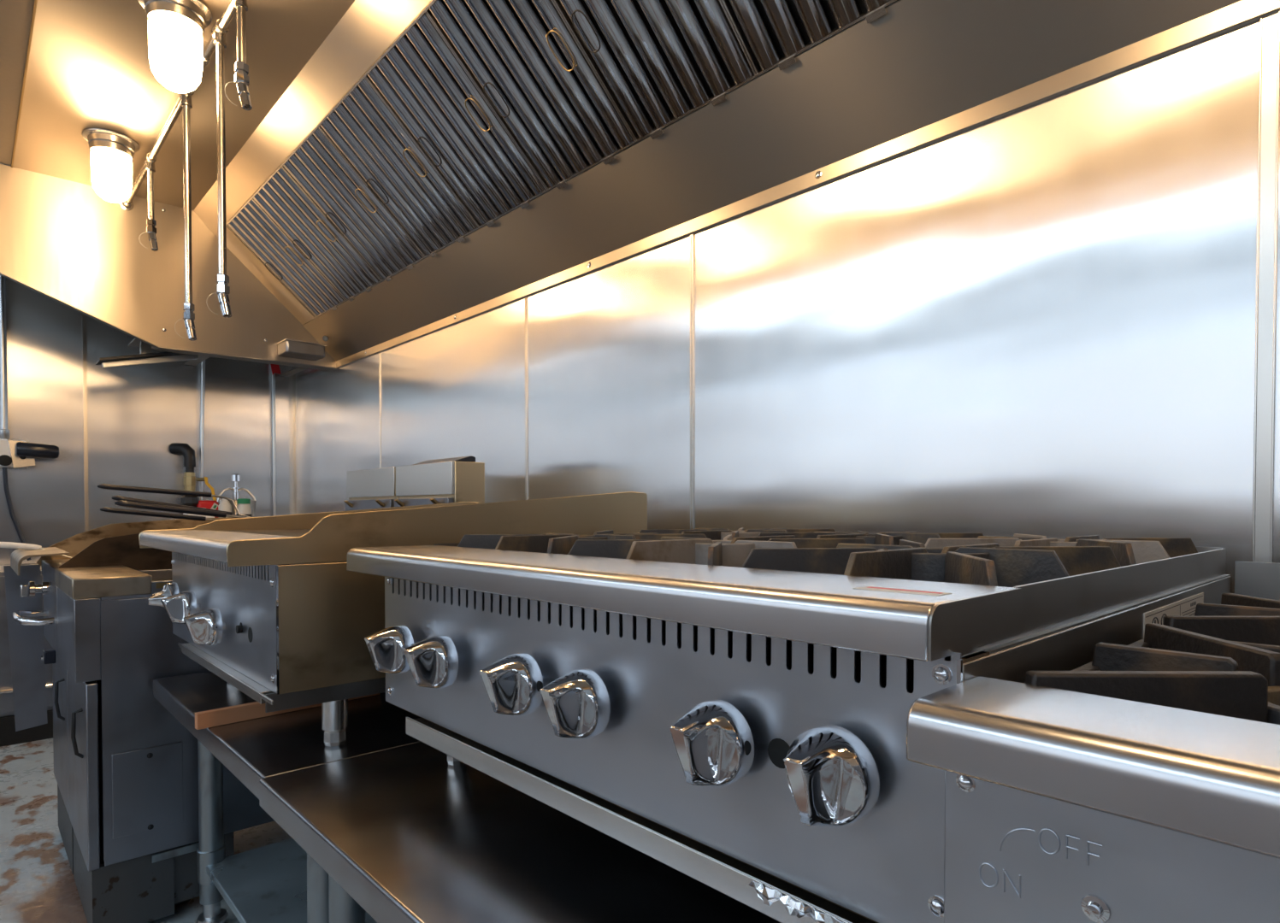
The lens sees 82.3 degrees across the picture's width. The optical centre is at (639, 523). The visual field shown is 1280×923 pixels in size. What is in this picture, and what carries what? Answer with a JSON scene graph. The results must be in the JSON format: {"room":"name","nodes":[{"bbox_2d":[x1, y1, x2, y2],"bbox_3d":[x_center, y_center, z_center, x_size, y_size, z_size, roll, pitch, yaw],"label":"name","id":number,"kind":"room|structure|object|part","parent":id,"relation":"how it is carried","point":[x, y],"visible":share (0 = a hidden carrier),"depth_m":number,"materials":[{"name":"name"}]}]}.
{"room":"commercial kitchen","nodes":[
{"label":"commercial kitchen","id":0,"kind":"room"},
{"bbox_2d":[0,164,289,566],"bbox_3d":[-3.339,-0.432,3.282,3.370,2.750,0.100,-1,1,-43],"label":"wall","id":1,"kind":"structure","parent":0,"point":[135,413],"depth_m":3.78,"materials":[{"name":"silver metal"}]},
{"bbox_2d":[0,162,9,439],"bbox_3d":[-3.017,-1.093,3.460,0.040,1.395,0.040,-1,1,-43],"label":"conduit","id":2,"kind":"object","parent":1,"relation":"attached to","point":[4,433],"visible":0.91,"depth_m":3.46,"materials":[{"name":"silver metal"}]},
{"bbox_2d":[0,439,59,468],"bbox_3d":[-2.929,-0.329,3.497,0.240,0.135,0.143,-1,1,-43],"label":"switch box","id":3,"kind":"object","parent":1,"relation":"attached to","point":[15,454],"visible":1,"depth_m":3.46,"materials":[{"name":"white plastic"}]},
{"bbox_2d":[2,467,31,560],"bbox_3d":[-2.975,-0.043,3.496,0.103,0.448,0.022,-1,1,-33],"label":"power cable","id":4,"kind":"object","parent":3,"relation":"hanging from","point":[4,469],"visible":0.89,"depth_m":3.48,"materials":[{"name":"black plastic"}]},
{"bbox_3d":[-2.941,-0.328,3.482,0.102,0.134,0.006,-1,1,-43],"label":"plate","id":5,"kind":"part","parent":3,"relation":"part of","materials":[{"name":"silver metal"}]},
{"bbox_3d":[-2.874,-0.348,3.496,0.160,0.075,0.068,-1,1,-43],"label":"handle","id":6,"kind":"part","parent":3,"relation":"part of","materials":[{"name":"black plastic"}]},
{"bbox_2d":[82,313,88,531],"bbox_3d":[-2.806,-0.490,3.704,0.016,2.650,0.004,-1,1,-43],"label":"trim","id":7,"kind":"structure","parent":1,"relation":"attached to","point":[84,316],"depth_m":3.70,"materials":[{"name":"silver metal"}]},
{"bbox_2d":[169,442,216,507],"bbox_3d":[-2.421,-0.051,3.957,0.220,0.765,0.088,0,1,4],"label":"gas pipe","id":8,"kind":"object","parent":1,"relation":"attached to","point":[188,453],"visible":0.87,"depth_m":3.93,"materials":[{"name":"black metal"}]},
{"bbox_3d":[-2.372,-0.237,3.960,0.050,0.019,0.020,0,1,2],"label":"stem","id":9,"kind":"part","parent":8,"relation":"part of","materials":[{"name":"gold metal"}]},
{"bbox_3d":[-2.331,-0.188,3.969,0.057,0.127,0.006,-1,1,-43],"label":"lever","id":10,"kind":"part","parent":8,"relation":"part of","materials":[{"name":"orange"}]},
{"bbox_2d":[95,337,306,377],"bbox_3d":[-2.241,-0.795,3.806,0.980,0.156,0.590,-1,1,-43],"label":"metal rail","id":11,"kind":"object","parent":1,"relation":"attached to","point":[145,356],"visible":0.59,"depth_m":3.44,"materials":[{"name":"silver metal"}]},
{"bbox_3d":[-2.082,-0.868,3.734,0.840,0.006,0.270,-1,1,-43],"label":"mount plate","id":12,"kind":"part","parent":11,"relation":"part of","materials":[{"name":"silver metal"}]},
{"bbox_2d":[199,359,205,501],"bbox_3d":[-2.411,-0.528,4.030,0.038,0.804,0.018,-1,1,-43],"label":"conduit","id":13,"kind":"object","parent":1,"relation":"attached to","point":[203,365],"visible":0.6,"depth_m":4.02,"materials":[{"name":"silver metal"}]},
{"bbox_2d":[196,501,218,518],"bbox_3d":[-2.385,-0.075,4.032,0.110,0.100,0.102,-1,1,-43],"label":"box","id":14,"kind":"object","parent":1,"relation":"attached to","point":[207,504],"visible":0.37,"depth_m":4.00,"materials":[{"name":"red cardboard"}]},
{"bbox_2d":[270,364,281,516],"bbox_3d":[-2.137,-0.006,4.303,0.060,1.862,0.024,-1,1,-43],"label":"conduit","id":15,"kind":"object","parent":1,"relation":"attached to","point":[275,368],"visible":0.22,"depth_m":4.29,"materials":[{"name":"silver metal"}]},
{"bbox_2d":[288,365,297,514],"bbox_3d":[-2.070,-0.501,4.365,0.035,2.650,0.035,-1,1,-43],"label":"trim","id":16,"kind":"structure","parent":1,"relation":"attached to","point":[292,379],"depth_m":4.37,"materials":[{"name":"silver metal"}]},
{"bbox_3d":[-2.158,0.101,3.967,0.620,0.250,0.510,-1,1,-43],"label":"wall shelf","id":17,"kind":"object","parent":1,"relation":"attached to","visible":0},
{"bbox_2d":[182,507,214,518],"bbox_3d":[-2.225,-0.051,3.691,0.122,0.063,0.120,-1,1,-43],"label":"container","id":18,"kind":"object","parent":17,"relation":"on","point":[206,516],"visible":0.14,"depth_m":3.65,"materials":[{"name":"white plastic"}]},
{"bbox_2d":[182,513,214,518],"bbox_3d":[-2.225,-0.035,3.691,0.120,0.032,0.120,-1,1,-43],"label":"tub","id":19,"kind":"object","parent":18,"relation":"in","point":[206,516],"depth_m":3.65,"materials":[{"name":"metal"}]},
{"bbox_2d":[218,496,231,518],"bbox_3d":[-2.135,-0.078,3.767,0.060,0.115,0.060,-1,1,-43],"label":"plastic bottle","id":20,"kind":"object","parent":17,"relation":"on","point":[225,505],"visible":0.59,"depth_m":3.75,"materials":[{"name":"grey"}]},
{"bbox_2d":[217,473,256,517],"bbox_3d":[-2.156,-0.144,3.916,0.194,0.241,0.188,-1,1,-43],"label":"pump dispenser","id":21,"kind":"object","parent":17,"relation":"on","point":[234,477],"visible":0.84,"depth_m":3.90,"materials":[{"name":"silver metal"}]},
{"bbox_2d":[235,498,251,517],"bbox_3d":[-2.058,-0.075,3.804,0.071,0.107,0.071,-1,1,-43],"label":"spice jar","id":22,"kind":"object","parent":17,"relation":"on","point":[244,508],"visible":0.7,"depth_m":3.78,"materials":[{"name":"grey plastic"}]},
{"bbox_3d":[-2.058,-0.115,3.803,0.060,0.027,0.060,-1,1,-43],"label":"lid","id":23,"kind":"part","parent":22,"relation":"part of","materials":[{"name":"green plastic"}]},
{"bbox_3d":[-2.058,-0.061,3.804,0.068,0.080,0.068,-1,1,-43],"label":"glass","id":24,"kind":"part","parent":22,"relation":"part of","materials":[{"name":"grey glass"}]},
{"bbox_2d":[0,738,291,922],"bbox_3d":[-0.780,1.041,0.544,3.370,0.100,7.432,-1,1,-43],"label":"floor","id":25,"kind":"structure","parent":0,"point":[38,885],"depth_m":2.19,"materials":[{"name":"grey concrete"}]},
{"bbox_2d":[0,564,53,747],"bbox_3d":[-3.112,0.577,3.040,1.550,0.740,0.525,-1,1,-43],"label":"base cabinet","id":26,"kind":"object","parent":25,"relation":"on","point":[8,736],"visible":0.13,"depth_m":3.12,"materials":[{"name":"metal"}]},
{"bbox_3d":[-2.585,0.710,3.187,0.440,0.020,0.020,-1,1,-43],"label":"handle","id":27,"kind":"part","parent":26,"relation":"part of","materials":[{"name":"silver metal"}]},
{"bbox_2d":[3,466,398,874],"bbox_3d":[-1.347,0.381,2.430,1.135,1.152,0.474,-1,1,-43],"label":"fryer","id":28,"kind":"object","parent":25,"relation":"on","point":[118,544],"visible":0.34,"depth_m":2.23,"materials":[{"name":"metal"}]},
{"bbox_3d":[-1.661,0.181,1.976,0.018,0.032,0.032,-1,1,-43],"label":"valve lever","id":29,"kind":"part","parent":28,"relation":"part of","materials":[{"name":"silver metal"}]},
{"bbox_3d":[-1.690,0.260,2.035,0.086,0.029,0.234,-1,1,-43],"label":"handle","id":30,"kind":"part","parent":28,"relation":"part of","materials":[{"name":"silver metal"}]},
{"bbox_2d":[0,542,72,558],"bbox_3d":[-1.680,0.099,2.236,0.532,0.107,0.103,-1,1,-43],"label":"basket","id":31,"kind":"object","parent":28,"relation":"on","point":[2,545],"visible":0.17,"depth_m":2.12,"materials":[{"name":"white plastic"}]},
{"bbox_3d":[-1.575,0.480,1.988,0.025,0.117,0.008,-1,1,-43],"label":"door handle","id":32,"kind":"part","parent":28,"relation":"part of","materials":[{"name":"black metal"}]},
{"bbox_3d":[-1.667,0.568,2.120,0.023,0.426,0.434,-1,1,-43],"label":"door","id":33,"kind":"part","parent":28,"relation":"part of","materials":[{"name":"metal"}]},
{"bbox_2d":[100,507,215,521],"bbox_3d":[-1.349,0.045,2.432,0.719,0.197,0.103,-1,1,-43],"label":"basket","id":34,"kind":"object","parent":28,"relation":"on","point":[105,509],"visible":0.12,"depth_m":2.27,"materials":[{"name":"black plastic"}]},
{"bbox_2d":[97,483,251,518],"bbox_3d":[-1.255,0.015,2.314,0.741,0.262,0.103,-1,1,-43],"label":"basket","id":35,"kind":"object","parent":28,"relation":"on","point":[106,486],"visible":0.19,"depth_m":2.16,"materials":[{"name":"black plastic"}]},
{"bbox_2d":[54,460,484,922],"bbox_3d":[-1.013,0.386,2.133,1.048,1.152,0.416,-1,1,-43],"label":"fryer","id":36,"kind":"object","parent":25,"relation":"on","point":[133,766],"visible":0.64,"depth_m":1.73,"materials":[{"name":"metal"}]},
{"bbox_3d":[-1.295,0.485,1.685,0.025,0.117,0.008,-1,1,-43],"label":"door handle","id":37,"kind":"part","parent":36,"relation":"part of","materials":[{"name":"black metal"}]},
{"bbox_3d":[-1.376,0.574,1.806,0.023,0.426,0.401,-1,1,-43],"label":"door","id":38,"kind":"part","parent":36,"relation":"part of","materials":[{"name":"metal"}]},
{"bbox_3d":[-1.212,0.473,1.678,0.034,0.595,0.002,-1,1,-43],"label":"trim","id":39,"kind":"part","parent":36,"relation":"part of","materials":[{"name":"metal"}]},
{"bbox_3d":[-1.160,0.627,1.728,0.140,0.195,0.005,-1,1,-43],"label":"access plate","id":40,"kind":"part","parent":36,"relation":"part of","materials":[{"name":"metal"}]},
{"bbox_3d":[-1.120,0.796,1.768,0.100,0.017,0.004,-1,1,-43],"label":"rail","id":41,"kind":"part","parent":36,"relation":"part of","materials":[{"name":"metal"}]},
{"bbox_2d":[111,495,244,517],"bbox_3d":[-1.110,0.035,2.162,0.734,0.227,0.103,-1,1,-43],"label":"basket","id":42,"kind":"object","parent":36,"relation":"on","point":[115,498],"visible":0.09,"depth_m":1.97,"materials":[{"name":"black plastic"}]},
{"bbox_2d":[114,500,250,518],"bbox_3d":[-1.019,0.045,2.056,0.745,0.212,0.103,-1,1,-43],"label":"basket","id":43,"kind":"object","parent":36,"relation":"on","point":[124,504],"visible":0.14,"depth_m":1.88,"materials":[{"name":"black plastic"}]},
{"bbox_2d":[412,455,475,465],"bbox_3d":[-0.663,-0.208,2.443,0.079,0.020,0.310,-1,1,-43],"label":"kitchen knife","id":44,"kind":"object","parent":36,"relation":"on","point":[469,458],"visible":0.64,"depth_m":2.37,"materials":[{"name":"black plastic"}]},
{"bbox_2d":[153,672,421,922],"bbox_3d":[-0.461,0.651,1.747,1.078,0.637,0.852,-1,1,-43],"label":"stand","id":45,"kind":"object","parent":25,"relation":"on","point":[279,882],"depth_m":1.48,"materials":[{"name":"metal"}]},
{"bbox_3d":[-1.018,0.630,1.736,0.051,0.529,0.051,-1,1,-43],"label":"leg","id":46,"kind":"part","parent":45,"relation":"part of","materials":[{"name":"metal"}]},
{"bbox_3d":[-0.676,0.352,1.436,0.016,0.028,0.346,1,1,43],"label":"wood strip","id":47,"kind":"part","parent":45,"relation":"part of","materials":[{"name":"brown wood"}]},
{"bbox_3d":[-0.514,0.640,1.192,0.051,0.529,0.051,-1,1,-43],"label":"leg","id":48,"kind":"part","parent":45,"relation":"part of","materials":[{"name":"metal"}]},
{"bbox_2d":[138,491,647,747],"bbox_3d":[-0.545,0.146,1.635,0.850,0.434,0.795,-1,1,-43],"label":"griddle","id":49,"kind":"object","parent":45,"relation":"on","point":[272,607],"visible":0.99,"depth_m":1.23,"materials":[{"name":"metal"}]},
{"bbox_3d":[-1.026,0.162,1.590,0.059,0.066,0.068,0,1,-24],"label":"knob","id":50,"kind":"part","parent":49,"relation":"part of","materials":[{"name":"silver metal"}]},
{"bbox_3d":[-0.920,0.170,1.468,0.066,0.066,0.066,-1,-13,-43],"label":"knob","id":51,"kind":"part","parent":49,"relation":"part of","materials":[{"name":"silver metal"}]},
{"bbox_3d":[-0.788,0.189,1.325,0.066,0.066,0.066,-1,5,-43],"label":"knob","id":52,"kind":"part","parent":49,"relation":"part of","materials":[{"name":"silver metal"}]},
{"bbox_3d":[-0.816,0.157,1.405,0.002,0.203,0.763,-1,1,-43],"label":"control panel","id":53,"kind":"part","parent":49,"relation":"part of","materials":[{"name":"metal"}]},
{"bbox_2d":[178,642,274,705],"bbox_3d":[-0.541,0.266,1.535,0.615,0.018,0.640,-1,1,-43],"label":"drip tray","id":54,"kind":"object","parent":49,"relation":"on","point":[250,683],"depth_m":1.28,"materials":[{"name":"silver metal"}]},
{"bbox_3d":[-0.495,0.025,1.676,0.710,0.015,0.724,-1,1,-43],"label":"griddle plate","id":55,"kind":"part","parent":49,"relation":"part of","materials":[{"name":"silver metal"}]},
{"bbox_3d":[-0.304,0.274,1.393,0.760,0.028,0.020,-1,1,-43],"label":"rail","id":56,"kind":"part","parent":49,"relation":"part of","materials":[{"name":"metal"}]},
{"bbox_3d":[-0.276,0.160,1.386,0.766,0.198,0.004,-1,1,-43],"label":"panel","id":57,"kind":"part","parent":49,"relation":"part of","materials":[{"name":"metal"}]},
{"bbox_3d":[-0.512,0.303,1.228,0.045,0.083,0.045,-1,1,-43],"label":"leg","id":58,"kind":"part","parent":49,"relation":"part of","materials":[{"name":"silver metal"}]},
{"bbox_2d":[259,742,780,922],"bbox_3d":[0.153,0.676,1.092,1.068,0.610,0.927,-1,1,-43],"label":"stand","id":59,"kind":"object","parent":25,"relation":"on","point":[403,834],"visible":0.31,"depth_m":0.84,"materials":[{"name":"metal"}]},
{"bbox_3d":[-0.439,0.640,1.100,0.051,0.531,0.051,-1,1,-43],"label":"leg","id":60,"kind":"part","parent":59,"relation":"part of","materials":[{"name":"metal"}]},
{"bbox_2d":[346,527,1231,922],"bbox_3d":[0.203,0.195,1.089,0.980,0.352,0.923,-1,1,-43],"label":"range","id":61,"kind":"object","parent":59,"relation":"on","point":[730,728],"depth_m":0.65,"materials":[{"name":"metal"}]},
{"bbox_3d":[-0.343,0.174,1.005,0.066,0.066,0.066,-1,1,-43],"label":"knob","id":62,"kind":"part","parent":61,"relation":"part of","materials":[{"name":"silver metal"}]},
{"bbox_3d":[-0.262,0.175,0.917,0.066,0.066,0.066,-1,1,-43],"label":"knob","id":63,"kind":"part","parent":61,"relation":"part of","materials":[{"name":"silver metal"}]},
{"bbox_3d":[-0.139,0.174,0.784,0.066,0.066,0.066,-1,1,-43],"label":"knob","id":64,"kind":"part","parent":61,"relation":"part of","materials":[{"name":"silver metal"}]},
{"bbox_3d":[-0.065,0.176,0.705,0.066,0.066,0.066,-1,1,-43],"label":"knob","id":65,"kind":"part","parent":61,"relation":"part of","materials":[{"name":"silver metal"}]},
{"bbox_3d":[-0.090,0.050,1.229,0.388,0.067,0.294,-1,1,-43],"label":"burner grate","id":66,"kind":"part","parent":61,"relation":"part of","materials":[{"name":"black metal"}]},
{"bbox_2d":[405,717,876,922],"bbox_3d":[0.206,0.281,1.032,0.801,0.024,0.703,-1,1,-43],"label":"drip tray","id":67,"kind":"object","parent":61,"relation":"on","point":[726,869],"depth_m":0.67,"materials":[{"name":"silver metal"}]},
{"bbox_3d":[-0.088,0.173,0.777,0.002,0.194,0.855,-1,1,-43],"label":"control panel","id":68,"kind":"part","parent":61,"relation":"part of","materials":[{"name":"metal"}]},
{"bbox_3d":[0.051,0.176,0.578,0.066,0.066,0.066,-1,1,-43],"label":"knob","id":69,"kind":"part","parent":61,"relation":"part of","materials":[{"name":"silver metal"}]},
{"bbox_3d":[0.114,0.054,1.009,0.388,0.067,0.294,-1,1,-43],"label":"burner grate","id":70,"kind":"part","parent":61,"relation":"part of","materials":[{"name":"black metal"}]},
{"bbox_3d":[0.202,0.045,1.499,0.388,0.068,0.294,-1,1,-43],"label":"burner grate","id":71,"kind":"part","parent":61,"relation":"part of","materials":[{"name":"black metal"}]},
{"bbox_2d":[748,880,843,922],"bbox_3d":[0.117,0.283,0.532,0.008,0.013,0.095,-1,1,-43],"label":"foil","id":72,"kind":"object","parent":61,"relation":"attached to","point":[769,896],"visible":1,"depth_m":0.54,"materials":[{"name":"silver metal"}]},
{"bbox_3d":[0.124,0.175,0.500,0.066,0.066,0.066,-1,1,-43],"label":"knob","id":73,"kind":"part","parent":61,"relation":"part of","materials":[{"name":"silver metal"}]},
{"bbox_3d":[0.406,0.049,1.279,0.388,0.067,0.294,-1,1,-43],"label":"burner grate","id":74,"kind":"part","parent":61,"relation":"part of","materials":[{"name":"black metal"}]},
{"bbox_3d":[0.318,0.058,0.789,0.388,0.067,0.294,-1,1,-43],"label":"burner grate","id":75,"kind":"part","parent":61,"relation":"part of","materials":[{"name":"black metal"}]},
{"bbox_3d":[0.610,0.053,1.059,0.388,0.067,0.294,-1,1,-43],"label":"burner grate","id":76,"kind":"part","parent":61,"relation":"part of","materials":[{"name":"black metal"}]},
{"bbox_3d":[0.537,0.177,0.775,0.911,0.187,0.005,-1,1,-43],"label":"panel","id":77,"kind":"part","parent":61,"relation":"part of","materials":[{"name":"metal"}]},
{"bbox_2d":[1145,595,1203,618],"bbox_3d":[0.623,0.105,0.849,0.279,0.022,0.001,-1,1,-43],"label":"print","id":78,"kind":"object","parent":61,"relation":"attached to","point":[1170,605],"depth_m":0.84,"materials":[{"name":"grey paper"}]},
{"bbox_2d":[906,561,1279,922],"bbox_3d":[0.826,0.530,0.405,1.010,0.925,0.938,-1,1,-43],"label":"range","id":79,"kind":"object","parent":25,"relation":"on","point":[1062,806],"depth_m":0.38,"materials":[{"name":"metal"}]},
{"bbox_3d":[0.446,0.134,0.456,0.316,0.047,0.300,-1,1,-43],"label":"frame","id":80,"kind":"part","parent":79,"relation":"part of","materials":[{"name":"black metal"}]},
{"bbox_3d":[0.501,0.299,0.097,0.004,0.320,0.935,-1,1,-43],"label":"control panel","id":81,"kind":"part","parent":79,"relation":"part of","materials":[{"name":"metal"}]},
{"bbox_3d":[0.446,0.125,0.456,0.316,0.064,0.300,-1,1,-43],"label":"range grate","id":82,"kind":"part","parent":79,"relation":"part of","materials":[{"name":"black metal"}]},
{"bbox_3d":[0.706,0.121,0.697,0.316,0.064,0.300,-1,1,-43],"label":"range grate","id":83,"kind":"part","parent":79,"relation":"part of","materials":[{"name":"black metal"}]},
{"bbox_3d":[0.706,0.129,0.697,0.316,0.047,0.300,-1,1,-43],"label":"frame","id":84,"kind":"part","parent":79,"relation":"part of","materials":[{"name":"black metal"}]},
{"bbox_2d":[296,0,1279,594],"bbox_3d":[0.459,-0.405,1.735,0.100,2.750,7.532,-1,1,-43],"label":"wall","id":85,"kind":"structure","parent":0,"point":[1037,319],"depth_m":1.51,"materials":[{"name":"silver metal"}]},
{"bbox_2d":[378,352,381,468],"bbox_3d":[-1.240,0.011,3.500,0.005,1.656,0.006,-1,1,-43],"label":"trim","id":86,"kind":"structure","parent":85,"relation":"attached to","point":[379,352],"depth_m":3.49,"materials":[{"name":"silver metal"}]},
{"bbox_2d":[524,296,527,500],"bbox_3d":[-0.402,0.027,2.595,0.005,1.656,0.010,-1,1,-43],"label":"trim","id":87,"kind":"structure","parent":85,"relation":"attached to","point":[526,297],"depth_m":2.58,"materials":[{"name":"silver metal"}]},
{"bbox_2d":[0,0,1279,371],"bbox_3d":[-0.534,-1.103,1.379,1.824,0.671,5.284,-1,1,-43],"label":"exhaust hood","id":88,"kind":"object","parent":85,"relation":"attached to","point":[910,75],"visible":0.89,"depth_m":2.22,"materials":[{"name":"silver metal"}]},
{"bbox_2d":[81,127,140,203],"bbox_3d":[-1.995,-1.332,2.764,0.180,0.233,0.180,-1,1,-43],"label":"lamp","id":89,"kind":"object","parent":88,"relation":"attached to","point":[112,152],"visible":1,"depth_m":2.72,"materials":[{"name":"white glass"}]},
{"bbox_3d":[-1.995,-1.304,2.764,0.128,0.178,0.128,-1,1,-43],"label":"globe","id":90,"kind":"part","parent":89,"relation":"part of","materials":[{"name":"white glass"}]},
{"bbox_3d":[-2.268,-1.131,3.254,1.820,0.653,0.004,-1,1,-43],"label":"panel","id":91,"kind":"part","parent":88,"relation":"part of","materials":[{"name":"silver metal"}]},
{"bbox_2d":[137,0,212,93],"bbox_3d":[-1.287,-1.319,2.029,0.180,0.233,0.180,-1,1,-43],"label":"lamp","id":92,"kind":"object","parent":88,"relation":"attached to","point":[176,28],"visible":1,"depth_m":1.99,"materials":[{"name":"glowing white glass"},{"name":"steel"}]},
{"bbox_3d":[-1.287,-1.292,2.030,0.128,0.178,0.128,-1,1,-43],"label":"globe","id":93,"kind":"part","parent":92,"relation":"part of","materials":[{"name":"white glass"}]},
{"bbox_2d":[119,0,252,341],"bbox_3d":[-1.008,-1.006,1.870,0.067,0.853,3.740,-1,1,-43],"label":"pipe","id":94,"kind":"object","parent":88,"relation":"attached to","point":[217,40],"visible":0.93,"depth_m":2.08,"materials":[{"name":"silver metal"}]},
{"bbox_3d":[-1.805,-1.202,3.556,0.413,0.376,0.178,-1,1,-43],"label":"filler panel","id":95,"kind":"part","parent":88,"relation":"part of","materials":[{"name":"silver metal"}]},
{"bbox_2d":[226,199,344,318],"bbox_3d":[-1.610,-1.198,3.344,0.414,0.377,0.390,-1,1,-43],"label":"grease filter","id":96,"kind":"object","parent":88,"relation":"attached to","point":[250,224],"visible":0.98,"depth_m":3.32,"materials":[{"name":"grey metal"}]},
{"bbox_3d":[-1.724,-1.186,3.444,0.073,0.067,0.039,-1,1,-43],"label":"handle","id":97,"kind":"part","parent":96,"relation":"part of","materials":[{"name":"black metal"}]},
{"bbox_3d":[-1.523,-1.177,3.221,0.073,0.067,0.039,-1,1,-43],"label":"handle","id":98,"kind":"part","parent":96,"relation":"part of","materials":[{"name":"gold metal"}]},
{"bbox_2d":[276,338,327,360],"bbox_3d":[-1.700,-0.871,3.681,0.197,0.063,0.144,-1,1,-43],"label":"cup","id":99,"kind":"object","parent":88,"relation":"attached to","point":[289,348],"visible":1,"depth_m":3.64,"materials":[{"name":"metal"}]},
{"bbox_2d":[249,166,380,301],"bbox_3d":[-1.345,-1.193,3.058,0.414,0.377,0.390,-1,1,-43],"label":"grease filter","id":100,"kind":"object","parent":88,"relation":"attached to","point":[280,197],"visible":0.96,"depth_m":3.04,"materials":[{"name":"grey metal"}]},
{"bbox_3d":[-1.459,-1.181,3.158,0.073,0.067,0.039,-1,1,-43],"label":"handle","id":101,"kind":"part","parent":100,"relation":"part of","materials":[{"name":"black metal"}]},
{"bbox_3d":[-1.258,-1.172,2.935,0.073,0.067,0.039,-1,1,-43],"label":"handle","id":102,"kind":"part","parent":100,"relation":"part of","materials":[{"name":"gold metal"}]},
{"bbox_2d":[322,335,328,341],"bbox_3d":[-1.595,-0.950,3.727,0.028,0.059,0.082,0,1,-11],"label":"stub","id":103,"kind":"object","parent":88,"relation":"attached to","point":[325,338],"visible":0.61,"depth_m":3.69,"materials":[{"name":"silver metal"}]},
{"bbox_2d":[279,126,424,282],"bbox_3d":[-1.079,-1.188,2.771,0.414,0.377,0.390,-1,1,-43],"label":"grease filter","id":104,"kind":"object","parent":88,"relation":"attached to","point":[315,166],"visible":0.97,"depth_m":2.75,"materials":[{"name":"grey metal"}]},
{"bbox_3d":[-1.192,-1.176,2.870,0.073,0.067,0.039,-1,1,-43],"label":"handle","id":105,"kind":"part","parent":104,"relation":"part of","materials":[{"name":"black metal"}]},
{"bbox_3d":[-0.992,-1.167,2.647,0.073,0.067,0.039,-1,1,-43],"label":"handle","id":106,"kind":"part","parent":104,"relation":"part of","materials":[{"name":"gold metal"}]},
{"bbox_2d":[317,76,478,258],"bbox_3d":[-0.813,-1.183,2.483,0.414,0.377,0.390,-1,1,-43],"label":"grease filter","id":107,"kind":"object","parent":88,"relation":"attached to","point":[362,128],"visible":0.98,"depth_m":2.46,"materials":[{"name":"grey metal"}]},
{"bbox_3d":[-0.926,-1.171,2.583,0.073,0.067,0.039,-1,1,-43],"label":"handle","id":108,"kind":"part","parent":107,"relation":"part of","materials":[{"name":"black metal"}]},
{"bbox_3d":[-0.726,-1.162,2.360,0.073,0.067,0.039,-1,1,-43],"label":"handle","id":109,"kind":"part","parent":107,"relation":"part of","materials":[{"name":"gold metal"}]},
{"bbox_2d":[363,11,546,228],"bbox_3d":[-0.546,-1.177,2.196,0.414,0.377,0.390,-1,1,-43],"label":"grease filter","id":110,"kind":"object","parent":88,"relation":"attached to","point":[421,79],"visible":0.98,"depth_m":2.17,"materials":[{"name":"grey metal"}]},
{"bbox_3d":[-0.660,-1.166,2.295,0.073,0.067,0.039,-1,1,-43],"label":"handle","id":111,"kind":"part","parent":110,"relation":"part of","materials":[{"name":"black metal"}]},
{"bbox_3d":[-0.459,-1.157,2.072,0.073,0.067,0.039,-1,1,-43],"label":"handle","id":112,"kind":"part","parent":110,"relation":"part of","materials":[{"name":"gold metal"}]},
{"bbox_2d":[423,0,635,191],"bbox_3d":[-0.280,-1.173,1.908,0.414,0.377,0.390,-1,1,-43],"label":"grease filter","id":113,"kind":"object","parent":88,"relation":"attached to","point":[523,56],"visible":0.99,"depth_m":1.91,"materials":[{"name":"silver metal"}]},
{"bbox_3d":[-0.393,-1.161,2.008,0.073,0.067,0.039,-1,1,-43],"label":"handle","id":114,"kind":"part","parent":113,"relation":"part of","materials":[{"name":"black metal"}]},
{"bbox_3d":[-0.193,-1.152,1.784,0.073,0.067,0.039,-1,1,-43],"label":"handle","id":115,"kind":"part","parent":113,"relation":"part of","materials":[{"name":"gold metal"}]},
{"bbox_2d":[553,0,756,142],"bbox_3d":[-0.014,-1.167,1.620,0.414,0.377,0.390,-1,1,-43],"label":"grease filter","id":116,"kind":"object","parent":88,"relation":"attached to","point":[659,62],"visible":0.98,"depth_m":1.69,"materials":[{"name":"grey metal"}]},
{"bbox_3d":[-0.127,-1.156,1.720,0.073,0.067,0.039,-1,1,-43],"label":"handle","id":117,"kind":"part","parent":116,"relation":"part of","materials":[{"name":"black metal"}]},
{"bbox_2d":[721,0,896,76],"bbox_3d":[0.253,-1.163,1.333,0.414,0.377,0.390,-1,1,-43],"label":"grease filter","id":118,"kind":"object","parent":88,"relation":"attached to","point":[770,32],"visible":1,"depth_m":1.50,"materials":[{"name":"grey metal"}]},
{"bbox_2d":[690,233,694,529],"bbox_3d":[0.142,0.037,2.008,0.005,1.656,0.012,-1,1,-43],"label":"trim","id":119,"kind":"structure","parent":85,"relation":"attached to","point":[692,236],"depth_m":2.00,"materials":[{"name":"silver metal"}]},
{"bbox_2d":[1251,10,1279,562],"bbox_3d":[0.958,0.052,1.127,0.005,1.656,0.024,-1,1,-43],"label":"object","id":120,"kind":"structure","parent":85,"relation":"attached to","point":[1269,79],"depth_m":1.12,"materials":[{"name":"silver metal"}]}
]}

